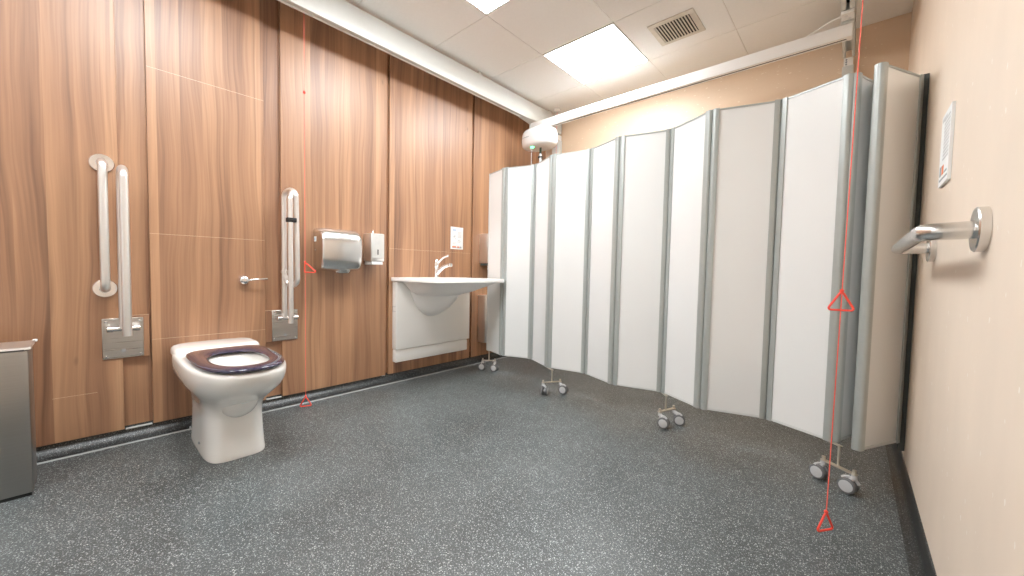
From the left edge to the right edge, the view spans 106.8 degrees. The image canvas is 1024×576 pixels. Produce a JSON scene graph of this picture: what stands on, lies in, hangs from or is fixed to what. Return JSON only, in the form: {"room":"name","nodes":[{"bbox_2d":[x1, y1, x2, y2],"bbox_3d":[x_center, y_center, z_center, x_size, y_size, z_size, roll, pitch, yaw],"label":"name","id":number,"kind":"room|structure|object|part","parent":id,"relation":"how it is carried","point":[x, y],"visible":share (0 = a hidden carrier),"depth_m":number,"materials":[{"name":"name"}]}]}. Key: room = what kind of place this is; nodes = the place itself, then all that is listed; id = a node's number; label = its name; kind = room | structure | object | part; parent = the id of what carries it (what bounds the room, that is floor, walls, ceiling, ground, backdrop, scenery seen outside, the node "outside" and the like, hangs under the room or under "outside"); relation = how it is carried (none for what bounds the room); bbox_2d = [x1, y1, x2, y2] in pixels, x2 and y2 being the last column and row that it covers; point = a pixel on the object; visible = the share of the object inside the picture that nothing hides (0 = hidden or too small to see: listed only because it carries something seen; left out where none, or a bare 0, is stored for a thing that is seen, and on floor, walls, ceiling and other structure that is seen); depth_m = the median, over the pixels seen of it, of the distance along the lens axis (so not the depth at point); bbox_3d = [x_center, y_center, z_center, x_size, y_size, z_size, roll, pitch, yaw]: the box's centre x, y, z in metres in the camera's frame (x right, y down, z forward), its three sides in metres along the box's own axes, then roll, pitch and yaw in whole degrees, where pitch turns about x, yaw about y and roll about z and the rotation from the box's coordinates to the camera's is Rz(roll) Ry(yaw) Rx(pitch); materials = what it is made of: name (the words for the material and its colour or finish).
{"room":"public restroom","nodes":[
{"label":"public restroom","id":0,"kind":"room"},
{"bbox_2d":[0,0,545,446],"bbox_3d":[-1.530,-0.553,2.322,0.120,2.712,5.740,3,3,42],"label":"wall","id":1,"kind":"structure","parent":0,"point":[201,102],"depth_m":2.09,"materials":[{"name":"brown laminate"}]},
{"bbox_3d":[-2.622,-0.524,1.031,0.020,2.493,2.158,3,3,42],"label":"wall panel","id":2,"kind":"part","parent":1,"relation":"part of","materials":[{"name":"brown wood"}]},
{"bbox_2d":[88,154,117,296],"bbox_3d":[-1.903,-0.290,1.771,0.084,0.674,0.086,3,3,42],"label":"grab rail","id":3,"kind":"object","parent":1,"relation":"attached to","point":[103,164],"visible":0.98,"depth_m":1.75,"materials":[{"name":"metal"}]},
{"bbox_2d":[101,165,143,359],"bbox_3d":[-1.831,-0.112,1.787,0.184,0.917,0.143,3,3,42],"label":"support rail","id":4,"kind":"object","parent":1,"relation":"attached to","point":[123,336],"visible":1,"depth_m":1.78,"materials":[{"name":"metal"}]},
{"bbox_3d":[-1.905,0.244,1.863,0.005,0.196,0.143,3,3,42],"label":"wall plate","id":5,"kind":"part","parent":4,"relation":"part of","materials":[{"name":"metal"}]},
{"bbox_3d":[-1.812,-0.175,1.774,0.144,0.789,0.035,3,3,39],"label":"rail","id":6,"kind":"part","parent":4,"relation":"part of","materials":[{"name":"metal"}]},
{"bbox_3d":[-1.893,0.701,1.931,0.017,0.004,0.096,3,3,42],"label":"trim","id":7,"kind":"part","parent":1,"relation":"part of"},
{"bbox_3d":[-1.663,-0.553,2.099,0.020,2.493,0.506,3,3,42],"label":"wall panel","id":8,"kind":"part","parent":1,"relation":"part of","materials":[{"name":"brown wood"}]},
{"bbox_2d":[237,275,267,284],"bbox_3d":[-1.524,-0.045,2.234,0.149,0.060,0.046,-1,3,-36],"label":"flush lever","id":9,"kind":"object","parent":1,"relation":"attached to","point":[243,279],"visible":1,"depth_m":2.20,"materials":[{"name":"silver metal"}]},
{"bbox_3d":[-1.499,-0.050,2.237,0.104,0.022,0.020,-1,3,-38],"label":"handle","id":10,"kind":"part","parent":9,"relation":"part of","materials":[{"name":"silver metal"}]},
{"bbox_2d":[36,352,505,462],"bbox_3d":[-1.503,0.693,2.332,0.080,0.107,5.540,3,3,42],"label":"baseboard","id":11,"kind":"structure","parent":1,"relation":"attached to","point":[72,447],"depth_m":2.06,"materials":[{"name":"plastic"}]},
{"bbox_2d":[37,356,509,464],"bbox_3d":[-1.478,0.745,2.298,0.018,0.004,5.520,3,3,42],"label":"trim","id":12,"kind":"structure","parent":1,"relation":"attached to","point":[506,356],"depth_m":2.02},
{"bbox_2d":[272,188,299,340],"bbox_3d":[-1.355,-0.136,2.316,0.185,0.939,0.144,3,3,42],"label":"support rail","id":13,"kind":"object","parent":1,"relation":"attached to","point":[284,321],"visible":1,"depth_m":2.29,"materials":[{"name":"metal"}]},
{"bbox_3d":[-1.429,0.232,2.393,0.005,0.193,0.144,3,3,42],"label":"wall plate","id":14,"kind":"part","parent":13,"relation":"part of","materials":[{"name":"metal"}]},
{"bbox_3d":[-1.315,-0.182,2.261,0.030,0.786,0.053,0,3,-19],"label":"support leg","id":15,"kind":"part","parent":13,"relation":"part of","materials":[{"name":"metal"}]},
{"bbox_3d":[-1.342,-0.211,2.306,0.135,0.788,0.034,2,3,20],"label":"rail","id":16,"kind":"part","parent":13,"relation":"part of","materials":[{"name":"metal"}]},
{"bbox_3d":[-1.197,-0.567,2.619,0.020,2.493,0.710,3,3,42],"label":"wall panel","id":17,"kind":"part","parent":1,"relation":"part of","materials":[{"name":"brown wood"}]},
{"bbox_2d":[313,228,361,272],"bbox_3d":[-1.160,-0.249,2.543,0.162,0.296,0.268,3,3,42],"label":"dryer","id":18,"kind":"object","parent":1,"relation":"attached to","point":[334,250],"visible":1,"depth_m":2.48,"materials":[{"name":"metal"}]},
{"bbox_2d":[364,230,383,264],"bbox_3d":[-1.000,-0.294,2.753,0.116,0.252,0.102,3,3,42],"label":"dispenser","id":19,"kind":"object","parent":1,"relation":"attached to","point":[373,243],"visible":1,"depth_m":2.71,"materials":[{"name":"metal"}]},
{"bbox_2d":[365,261,382,264],"bbox_3d":[-1.006,-0.181,2.761,0.107,0.024,0.086,3,3,42],"label":"tray","id":20,"kind":"object","parent":19,"relation":"on","point":[366,262],"depth_m":2.73,"materials":[{"name":"white plastic"}]},
{"bbox_3d":[-0.665,-0.583,3.211,0.020,2.493,0.830,3,3,42],"label":"wall panel","id":21,"kind":"part","parent":1,"relation":"part of","materials":[{"name":"brown wood"}]},
{"bbox_2d":[391,277,505,362],"bbox_3d":[-0.483,0.252,3.046,0.545,0.661,0.758,3,3,42],"label":"basin","id":22,"kind":"object","parent":1,"relation":"attached to","point":[430,315],"visible":1,"depth_m":3.02,"materials":[{"name":"white ceramic"}]},
{"bbox_3d":[-0.673,0.521,3.223,0.049,0.100,0.729,3,3,42],"label":"panel","id":23,"kind":"part","parent":22,"relation":"part of","materials":[{"name":"white ceramic"}]},
{"bbox_3d":[-0.659,0.205,3.209,0.061,0.530,0.748,3,3,42],"label":"panel","id":24,"kind":"part","parent":22,"relation":"part of","materials":[{"name":"beige plastic"}]},
{"bbox_2d":[433,255,451,277],"bbox_3d":[-0.565,-0.178,3.101,0.175,0.188,0.054,2,3,19],"label":"tap","id":25,"kind":"object","parent":22,"relation":"on","point":[437,270],"visible":1,"depth_m":3.10,"materials":[{"name":"silver metal"}]},
{"bbox_3d":[-0.570,-0.232,3.100,0.109,0.079,0.029,2,3,19],"label":"lever","id":26,"kind":"part","parent":25,"relation":"part of","materials":[{"name":"silver metal"}]},
{"bbox_3d":[-0.556,-0.154,3.098,0.155,0.098,0.036,2,3,21],"label":"spout","id":27,"kind":"part","parent":25,"relation":"part of","materials":[{"name":"silver metal"}]},
{"bbox_2d":[450,227,462,249],"bbox_3d":[-0.492,-0.445,3.395,0.002,0.196,0.142,3,3,42],"label":"notice","id":28,"kind":"object","parent":1,"relation":"attached to","point":[456,232],"visible":1,"depth_m":3.39,"materials":[{"name":"white paper"}]},
{"bbox_2d":[478,295,486,342],"bbox_3d":[-0.190,0.290,3.702,0.109,0.447,0.304,3,3,42],"label":"waste bin","id":29,"kind":"object","parent":1,"relation":"attached to","point":[482,299],"visible":0.44,"depth_m":3.58,"materials":[{"name":"metal"}]},
{"bbox_2d":[479,233,487,269],"bbox_3d":[-0.177,-0.344,3.665,0.119,0.337,0.264,3,3,42],"label":"dispenser","id":30,"kind":"object","parent":1,"relation":"attached to","point":[483,258],"visible":0.26,"depth_m":3.57,"materials":[{"name":"metal"}]},
{"bbox_3d":[-0.006,-0.603,3.944,0.020,2.493,1.090,3,3,42],"label":"wall panel","id":31,"kind":"part","parent":1,"relation":"part of","materials":[{"name":"brown wood"}]},
{"bbox_2d":[0,356,909,575],"bbox_3d":[-0.455,0.838,1.395,2.901,0.060,5.580,3,3,42],"label":"floor","id":32,"kind":"structure","parent":0,"point":[470,470],"depth_m":1.48,"materials":[{"name":"plastic"}]},
{"bbox_2d":[0,339,37,502],"bbox_3d":[-1.977,0.496,1.361,0.192,0.566,0.350,3,3,42],"label":"pedal bin","id":33,"kind":"object","parent":32,"relation":"on","point":[18,457],"visible":1,"depth_m":1.40,"materials":[{"name":"metal"}]},
{"bbox_3d":[-1.968,0.221,1.344,0.173,0.014,0.340,3,3,42],"label":"lid","id":34,"kind":"part","parent":33,"relation":"part of","materials":[{"name":"metal"}]},
{"bbox_2d":[170,338,285,463],"bbox_3d":[-1.366,0.536,1.846,0.855,0.467,0.378,3,3,42],"label":"toilet","id":35,"kind":"object","parent":32,"relation":"on","point":[228,380],"visible":1,"depth_m":1.70,"materials":[{"name":"white ceramic"}]},
{"bbox_2d":[170,338,258,354],"bbox_3d":[-1.583,0.309,2.035,0.261,0.034,0.364,3,3,42],"label":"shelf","id":36,"kind":"object","parent":35,"relation":"attached to","point":[182,348],"depth_m":1.99,"materials":[{"name":"white ceramic"}]},
{"bbox_3d":[-1.261,0.321,1.746,0.584,0.024,0.322,3,3,42],"label":"seat","id":37,"kind":"part","parent":35,"relation":"part of","materials":[{"name":"purple plastic"}]},
{"bbox_2d":[552,135,561,154],"bbox_3d":[0.464,-0.478,4.192,0.150,2.354,0.082,3,3,42],"label":"post","id":38,"kind":"object","parent":32,"relation":"on","point":[558,149],"visible":0.12,"depth_m":4.12,"materials":[{"name":"white paint"}]},
{"bbox_2d":[478,62,929,493],"bbox_3d":[0.644,-0.083,2.396,2.641,1.733,0.369,3,3,42],"label":"folding screen","id":39,"kind":"object","parent":32,"relation":"on","point":[697,262],"visible":1,"depth_m":1.91,"materials":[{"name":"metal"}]},
{"bbox_3d":[-0.202,0.599,3.383,0.126,0.090,0.053,2,3,8],"label":"castor frame","id":40,"kind":"part","parent":39,"relation":"part of","materials":[{"name":"metal"}]},
{"bbox_3d":[-0.144,-0.219,3.269,0.018,1.530,0.216,-1,3,-33],"label":"screen panel","id":41,"kind":"part","parent":39,"relation":"part of","materials":[{"name":"white plastic"}]},
{"bbox_3d":[0.053,-0.207,3.099,0.205,1.530,0.018,2,3,24],"label":"screen panel","id":42,"kind":"part","parent":39,"relation":"part of","materials":[{"name":"white plastic"}]},
{"bbox_3d":[0.229,-0.195,2.915,0.018,1.530,0.222,0,3,-22],"label":"screen panel","id":43,"kind":"part","parent":39,"relation":"part of","materials":[{"name":"white plastic"}]},
{"bbox_3d":[0.278,0.635,2.785,0.147,0.090,0.093,0,3,-15],"label":"castor frame","id":44,"kind":"part","parent":39,"relation":"part of","materials":[{"name":"metal"}]},
{"bbox_3d":[0.392,0.587,2.745,0.229,0.010,0.023,3,3,31],"label":"rail","id":45,"kind":"part","parent":39,"relation":"part of","materials":[{"name":"white plastic"}]},
{"bbox_3d":[0.407,-0.182,2.710,0.229,1.530,0.018,3,3,31],"label":"screen panel","id":46,"kind":"part","parent":39,"relation":"part of","materials":[{"name":"white plastic"}]},
{"bbox_3d":[0.422,-0.951,2.675,0.229,0.008,0.023,3,3,31],"label":"rail","id":47,"kind":"part","parent":39,"relation":"part of","materials":[{"name":"white plastic"}]},
{"bbox_3d":[0.579,0.600,2.545,0.023,0.010,0.219,0,3,-26],"label":"rail","id":48,"kind":"part","parent":39,"relation":"part of","materials":[{"name":"white plastic"}]},
{"bbox_3d":[0.594,-0.170,2.510,0.018,1.530,0.219,0,3,-26],"label":"screen panel","id":49,"kind":"part","parent":39,"relation":"part of","materials":[{"name":"white plastic"}]},
{"bbox_3d":[0.609,-0.938,2.476,0.023,0.008,0.219,0,3,-26],"label":"rail","id":50,"kind":"part","parent":39,"relation":"part of","materials":[{"name":"white plastic"}]},
{"bbox_3d":[0.772,0.612,2.353,0.233,0.010,0.023,2,3,27],"label":"rail","id":51,"kind":"part","parent":39,"relation":"part of","materials":[{"name":"white plastic"}]},
{"bbox_3d":[0.787,-0.157,2.318,0.233,1.530,0.018,2,3,27],"label":"screen panel","id":52,"kind":"part","parent":39,"relation":"part of","materials":[{"name":"white plastic"}]},
{"bbox_3d":[0.802,-0.925,2.283,0.233,0.008,0.023,2,3,27],"label":"rail","id":53,"kind":"part","parent":39,"relation":"part of","materials":[{"name":"grey metal"}]},
{"bbox_3d":[0.895,0.672,2.253,0.139,0.090,0.075,0,3,-30],"label":"castor frame","id":54,"kind":"part","parent":39,"relation":"part of","materials":[{"name":"metal"}]},
{"bbox_3d":[0.950,0.625,2.151,0.023,0.010,0.225,0,3,-19],"label":"rail","id":55,"kind":"part","parent":39,"relation":"part of","materials":[{"name":"white plastic"}]},
{"bbox_3d":[0.966,-0.144,2.116,0.018,1.530,0.225,0,3,-19],"label":"screen panel","id":56,"kind":"part","parent":39,"relation":"part of","materials":[{"name":"white plastic"}]},
{"bbox_3d":[0.981,-0.912,2.081,0.023,0.008,0.225,0,3,-19],"label":"rail","id":57,"kind":"part","parent":39,"relation":"part of","materials":[{"name":"grey metal"}]},
{"bbox_3d":[1.131,0.637,1.954,0.234,0.010,0.023,2,3,25],"label":"rail","id":58,"kind":"part","parent":39,"relation":"part of","materials":[{"name":"white plastic"}]},
{"bbox_3d":[1.147,-0.132,1.919,0.234,1.530,0.018,2,3,25],"label":"screen panel","id":59,"kind":"part","parent":39,"relation":"part of","materials":[{"name":"white plastic"}]},
{"bbox_3d":[1.162,-0.900,1.885,0.234,0.008,0.023,2,3,25],"label":"rail","id":60,"kind":"part","parent":39,"relation":"part of","materials":[{"name":"white plastic"}]},
{"bbox_3d":[1.324,0.650,1.765,0.023,0.010,0.219,0,3,-25],"label":"rail","id":61,"kind":"part","parent":39,"relation":"part of","materials":[{"name":"white plastic"}]},
{"bbox_3d":[1.340,-0.119,1.730,0.018,1.530,0.219,0,3,-25],"label":"screen panel","id":62,"kind":"part","parent":39,"relation":"part of","materials":[{"name":"white plastic"}]},
{"bbox_3d":[1.355,-0.888,1.696,0.023,0.008,0.219,0,3,-25],"label":"rail","id":63,"kind":"part","parent":39,"relation":"part of","materials":[{"name":"grey metal"}]},
{"bbox_3d":[1.384,0.711,1.601,0.034,0.090,0.138,1,3,-14],"label":"castor frame","id":64,"kind":"part","parent":39,"relation":"part of","materials":[{"name":"metal"}]},
{"bbox_3d":[1.507,0.656,1.701,0.215,0.010,0.023,0,3,-27],"label":"rail","id":65,"kind":"part","parent":39,"relation":"part of","materials":[{"name":"grey plastic"}]},
{"bbox_3d":[1.522,-0.113,1.666,0.215,1.530,0.018,0,3,-27],"label":"screen panel","id":66,"kind":"part","parent":39,"relation":"part of","materials":[{"name":"white plastic"}]},
{"bbox_3d":[1.547,0.661,1.611,0.227,0.010,0.023,0,3,-20],"label":"rail","id":67,"kind":"part","parent":39,"relation":"part of","materials":[{"name":"white plastic"}]},
{"bbox_3d":[1.562,-0.108,1.576,0.227,1.530,0.018,0,3,-20],"label":"screen panel","id":68,"kind":"part","parent":39,"relation":"part of","materials":[{"name":"white plastic"}]},
{"bbox_3d":[1.577,-0.876,1.541,0.227,0.008,0.023,0,3,-20],"label":"rail","id":69,"kind":"part","parent":39,"relation":"part of","materials":[{"name":"grey metal"}]},
{"bbox_2d":[842,56,853,76],"bbox_3d":[2.241,-0.371,2.610,0.120,2.354,0.067,3,3,42],"label":"post","id":70,"kind":"object","parent":32,"relation":"on","point":[848,66],"visible":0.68,"depth_m":2.55,"materials":[{"name":"white paint"}]},
{"bbox_3d":[2.247,-0.351,2.618,0.060,2.288,0.047,3,3,42],"label":"post","id":71,"kind":"part","parent":70,"relation":"part of","materials":[{"name":"white paint"}]},
{"bbox_2d":[345,0,913,114],"bbox_3d":[-0.406,-1.821,1.278,3.071,0.160,5.740,3,3,42],"label":"ceiling","id":72,"kind":"structure","parent":0,"point":[508,44],"depth_m":2.63,"materials":[{"name":"white tile"}]},
{"bbox_2d":[300,71,315,406],"bbox_3d":[-1.257,-0.531,2.313,0.078,2.543,0.083,2,3,25],"label":"pull cord","id":73,"kind":"object","parent":72,"relation":"hanging from","point":[304,92],"visible":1,"depth_m":2.34,"materials":[{"name":"red fabric"}]},
{"bbox_3d":[-1.259,-0.560,2.309,0.003,2.487,0.003,3,3,42],"label":"cord","id":74,"kind":"part","parent":73,"relation":"part of","materials":[{"name":"red fabric"}]},
{"bbox_3d":[-1.284,0.703,2.366,0.066,0.072,0.012,0,3,-19],"label":"triangle handle","id":75,"kind":"part","parent":73,"relation":"part of","materials":[{"name":"red plastic"}]},
{"bbox_3d":[-1.243,-0.129,2.338,0.065,0.071,0.012,0,3,-21],"label":"triangle handle","id":76,"kind":"part","parent":73,"relation":"part of","materials":[{"name":"red plastic"}]},
{"bbox_2d":[277,0,561,134],"bbox_3d":[-1.307,-1.697,2.078,0.042,0.196,5.480,3,3,42],"label":"rail","id":77,"kind":"object","parent":72,"relation":"attached to","point":[341,15],"visible":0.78,"depth_m":2.72,"materials":[{"name":"white paint"}]},
{"bbox_2d":[519,17,854,128],"bbox_3d":[1.029,-1.543,2.935,2.402,0.106,0.250,3,3,42],"label":"beam","id":78,"kind":"structure","parent":77,"relation":"attached to","point":[843,33],"depth_m":2.64,"materials":[{"name":"white plastic"}]},
{"bbox_2d":[522,124,557,163],"bbox_3d":[0.254,-0.963,3.652,0.364,1.162,0.252,3,3,42],"label":"motor","id":79,"kind":"object","parent":78,"relation":"hanging from","point":[542,137],"visible":0.91,"depth_m":3.53,"materials":[{"name":"white plastic"}]},
{"bbox_2d":[466,0,510,14],"bbox_3d":[-0.144,-1.785,2.072,0.596,0.033,0.596,3,3,42],"label":"recessed light","id":80,"kind":"object","parent":72,"relation":"in","point":[486,7],"visible":1,"depth_m":2.39,"materials":[{"name":"white paint"}]},
{"bbox_2d":[553,108,560,112],"bbox_3d":[0.444,-0.717,3.974,0.076,2.255,0.076,3,3,42],"label":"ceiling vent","id":81,"kind":"object","parent":72,"relation":"hanging from","point":[555,110],"visible":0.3,"depth_m":3.90,"materials":[{"name":"beige"}]},
{"bbox_2d":[543,22,648,83],"bbox_3d":[0.658,-1.809,2.964,0.596,0.033,0.596,3,3,42],"label":"recessed light","id":82,"kind":"object","parent":72,"relation":"in","point":[605,51],"visible":0.8,"depth_m":2.93,"materials":[{"name":"white paint"}]},
{"bbox_2d":[647,8,705,45],"bbox_3d":[1.119,-1.766,2.586,0.295,0.016,0.280,3,3,42],"label":"ceiling vent","id":83,"kind":"object","parent":72,"relation":"in","point":[687,23],"visible":1,"depth_m":2.57,"materials":[{"name":"beige paint"}]},
{"bbox_2d":[816,0,863,531],"bbox_3d":[1.065,-0.453,1.179,0.087,2.505,0.076,3,3,42],"label":"pull cord","id":84,"kind":"object","parent":72,"relation":"hanging from","point":[841,292],"visible":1,"depth_m":1.21,"materials":[{"name":"red fabric"}]},
{"bbox_3d":[1.027,0.762,1.245,0.067,0.072,0.012,1,3,-12],"label":"triangle handle","id":85,"kind":"part","parent":84,"relation":"part of","materials":[{"name":"red plastic"}]},
{"bbox_3d":[1.047,0.038,1.208,0.066,0.072,0.012,3,3,28],"label":"triangle handle","id":86,"kind":"part","parent":84,"relation":"part of","materials":[{"name":"red plastic"}]},
{"bbox_2d":[840,0,855,58],"bbox_3d":[0.436,-1.580,0.513,0.060,0.218,5.475,3,3,42],"label":"rail","id":87,"kind":"object","parent":72,"relation":"attached to","point":[848,7],"visible":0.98,"depth_m":2.14,"materials":[{"name":"white paint"}]},
{"bbox_3d":[1.880,-1.528,2.127,0.056,0.018,0.076,3,3,42],"label":"plate","id":88,"kind":"part","parent":87,"relation":"part of","materials":[{"name":"beige plastic"}]},
{"bbox_2d":[546,12,911,157],"bbox_3d":[1.452,-0.544,3.437,3.071,2.712,0.100,3,3,42],"label":"wall","id":89,"kind":"structure","parent":0,"point":[888,40],"depth_m":2.98,"materials":[{"name":"beige paint"}]},
{"bbox_2d":[902,0,1023,575],"bbox_3d":[0.639,-0.419,0.311,0.100,2.712,5.640,3,3,42],"label":"wall","id":90,"kind":"structure","parent":0,"point":[963,453],"depth_m":0.85,"materials":[{"name":"beige paint"}]},
{"bbox_2d":[885,443,936,575],"bbox_3d":[0.599,0.823,0.449,0.036,0.102,5.540,3,3,42],"label":"baseboard","id":91,"kind":"structure","parent":90,"relation":"attached to","point":[919,559],"depth_m":1.34,"materials":[{"name":"plastic"}]},
{"bbox_2d":[891,206,992,261],"bbox_3d":[1.155,-0.130,1.061,0.106,0.093,0.750,3,3,42],"label":"grab rail","id":92,"kind":"object","parent":90,"relation":"attached to","point":[978,230],"visible":1,"depth_m":0.81,"materials":[{"name":"metal"}]},
{"bbox_2d":[938,101,955,187],"bbox_3d":[1.333,-0.432,1.166,0.008,0.222,0.160,3,3,42],"label":"notice","id":93,"kind":"object","parent":90,"relation":"attached to","point":[948,124],"visible":1,"depth_m":1.14,"materials":[{"name":"white paper"}]}
]}

